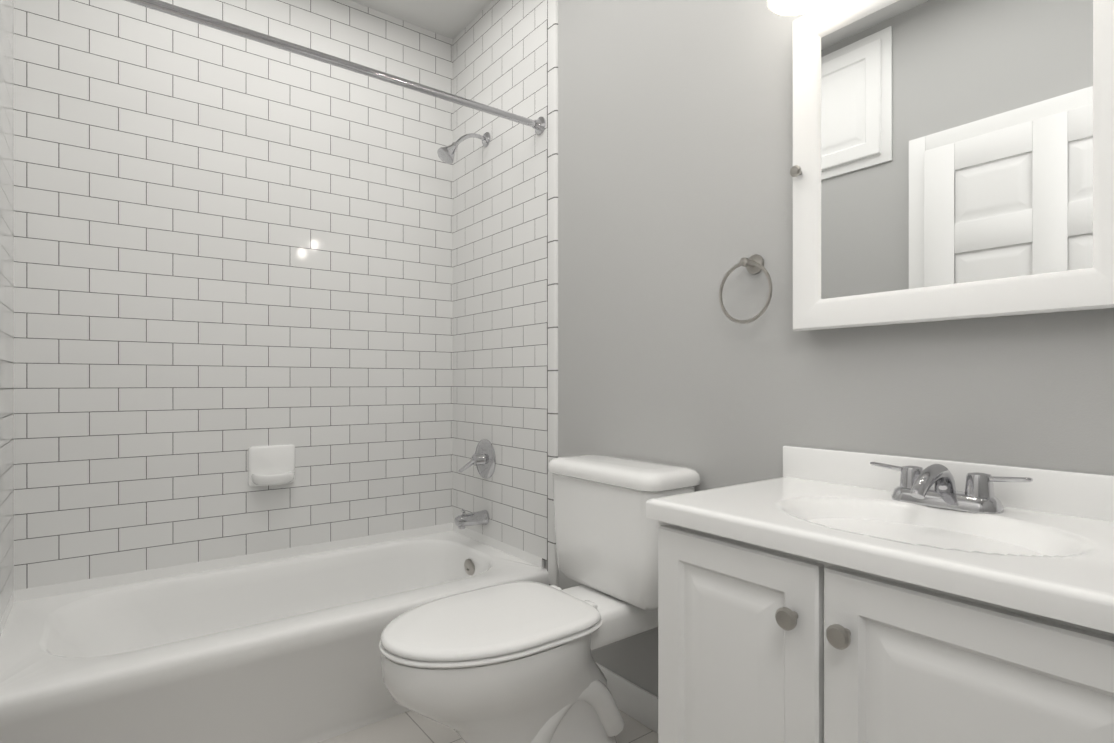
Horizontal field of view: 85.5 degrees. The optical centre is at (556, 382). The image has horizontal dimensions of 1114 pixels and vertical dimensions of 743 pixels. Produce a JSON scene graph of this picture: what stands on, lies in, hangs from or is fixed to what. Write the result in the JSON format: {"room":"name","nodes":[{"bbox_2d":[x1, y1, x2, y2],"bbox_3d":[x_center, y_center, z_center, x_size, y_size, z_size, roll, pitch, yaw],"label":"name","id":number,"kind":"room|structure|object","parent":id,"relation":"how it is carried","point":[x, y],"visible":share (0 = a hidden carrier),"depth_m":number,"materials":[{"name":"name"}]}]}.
{"room":"bathroom","nodes":[
{"label":"bathroom","id":0,"kind":"room"},
{"bbox_2d":[350,0,492,38],"bbox_3d":[-0.245,-1.630,1.210,1.730,0.100,3.000,0,0,-37],"label":"ceiling","id":1,"kind":"structure","parent":0,"point":[451,19],"depth_m":2.56,"materials":[{"name":"white paint"}]},
{"bbox_2d":[318,709,657,742],"bbox_3d":[-0.245,1.070,1.211,1.730,0.100,3.000,0,0,-37],"label":"floor","id":2,"kind":"structure","parent":0,"point":[410,726],"depth_m":1.75,"materials":[{"name":"tile"}]},
{"bbox_2d":[0,523,548,742],"bbox_3d":[-0.858,0.831,2.023,1.526,0.377,0.760,0,0,-37],"label":"bathtub","id":3,"kind":"object","parent":2,"relation":"on","point":[278,646],"visible":0.85,"depth_m":1.76,"materials":[{"name":"white ceramic"}]},
{"bbox_2d":[379,454,699,742],"bbox_3d":[-0.058,0.623,1.553,0.804,0.794,0.464,0,0,-37],"label":"toilet","id":4,"kind":"object","parent":2,"relation":"on","point":[511,662],"visible":0.98,"depth_m":1.49,"materials":[{"name":"white ceramic"}]},
{"bbox_2d":[646,445,1113,742],"bbox_3d":[0.583,0.582,0.975,0.490,0.876,0.772,0,0,-37],"label":"bathroom vanity","id":5,"kind":"object","parent":2,"relation":"on","point":[815,595],"visible":1,"depth_m":0.90,"materials":[{"name":"white wood"}]},
{"bbox_2d":[544,0,1113,696],"bbox_3d":[0.406,-0.280,1.702,0.100,2.600,2.800,0,0,-37],"label":"wall","id":6,"kind":"structure","parent":0,"point":[674,160],"depth_m":1.58,"materials":[{"name":"grey paint"}]},
{"bbox_2d":[453,0,546,560],"bbox_3d":[-0.253,-0.467,2.481,0.012,2.226,0.738,0,0,-37],"label":"tiled wall","id":7,"kind":"structure","parent":6,"relation":"attached to","point":[500,275],"depth_m":2.43,"materials":[{"name":"white tile"}]},
{"bbox_2d":[124,0,545,134],"bbox_3d":[-0.662,-0.945,1.763,1.506,0.064,0.064,0,0,-37],"label":"shower rod","id":8,"kind":"object","parent":7,"relation":"attached to","point":[538,125],"visible":1,"depth_m":1.75,"materials":[{"name":"silver metal"}]},
{"bbox_2d":[437,132,489,163],"bbox_3d":[-0.383,-0.967,2.459,0.221,0.168,0.074,0,0,-37],"label":"shower head","id":9,"kind":"object","parent":7,"relation":"attached to","point":[446,154],"visible":0.98,"depth_m":2.42},
{"bbox_2d":[455,510,488,528],"bbox_3d":[-0.356,0.559,2.493,0.139,0.076,0.062,0,0,-37],"label":"tub spout","id":10,"kind":"object","parent":7,"relation":"attached to","point":[463,520],"visible":1,"depth_m":2.47,"materials":[{"name":"silver metal"}]},
{"bbox_2d":[459,439,495,478],"bbox_3d":[-0.336,0.320,2.508,0.088,0.166,0.166,0,0,-37],"label":"shower valve","id":11,"kind":"object","parent":7,"relation":"attached to","point":[483,460],"visible":1,"depth_m":2.50,"materials":[{"name":"silver metal"}]},
{"bbox_2d":[547,0,557,585],"bbox_3d":[-0.015,-0.280,2.167,0.012,2.600,0.050,0,0,-37],"label":"right tile wall edge","id":12,"kind":"structure","parent":6,"relation":"attached to","point":[552,236],"depth_m":2.16,"materials":[{"name":"white tile"}]},
{"bbox_2d":[596,663,657,732],"bbox_3d":[0.271,0.970,1.788,0.012,0.100,0.900,0,0,-37],"label":"baseboard","id":13,"kind":"structure","parent":6,"relation":"attached to","point":[636,702],"depth_m":1.83,"materials":[{"name":"white"}]},
{"bbox_2d":[719,254,772,323],"bbox_3d":[0.473,-0.232,1.483,0.053,0.174,0.152,0,0,-37],"label":"towel ring","id":14,"kind":"object","parent":6,"relation":"attached to","point":[753,264],"visible":1,"depth_m":1.48,"materials":[{"name":"silver metal"}]},
{"bbox_2d":[767,0,828,15],"bbox_3d":[0.629,-0.977,1.153,0.202,0.345,0.460,0,0,-37],"label":"sconce","id":15,"kind":"object","parent":6,"relation":"attached to","point":[789,7],"visible":1,"depth_m":1.31,"materials":[{"name":"white glass"}]},
{"bbox_2d":[790,0,1113,330],"bbox_3d":[0.716,-0.466,1.134,0.088,0.698,0.580,0,0,-37],"label":"medicine cabinet mirror","id":16,"kind":"object","parent":6,"relation":"attached to","point":[953,159],"visible":1,"depth_m":1.11,"materials":[{"name":"white mirror"}]},
{"bbox_3d":[-1.118,-0.280,2.368,1.730,2.600,0.100,0,0,-37],"label":"wall","id":17,"kind":"structure","parent":0,"visible":0},
{"bbox_2d":[14,0,452,589],"bbox_3d":[-1.085,-0.467,2.323,1.530,2.226,0.012,0,0,-37],"label":"tiled wall","id":18,"kind":"structure","parent":17,"relation":"attached to","point":[230,250],"depth_m":2.21,"materials":[{"name":"white tile"}]},
{"bbox_2d":[248,444,294,486],"bbox_3d":[-1.065,0.315,2.273,0.164,0.150,0.092,0,0,-37],"label":"soap dish","id":19,"kind":"object","parent":18,"relation":"attached to","point":[272,465],"visible":1,"depth_m":2.28,"materials":[{"name":"white ceramic"}]},
{"bbox_3d":[-0.895,-0.280,0.720,0.100,2.600,2.800,0,0,-37],"label":"wall","id":20,"kind":"structure","parent":0,"visible":0},
{"bbox_2d":[0,0,13,621],"bbox_3d":[-1.464,-0.467,1.567,0.012,2.226,0.738,0,0,-37],"label":"tiled wall","id":21,"kind":"structure","parent":20,"relation":"attached to","point":[6,299],"depth_m":1.72,"materials":[{"name":"white tile"}]}
]}

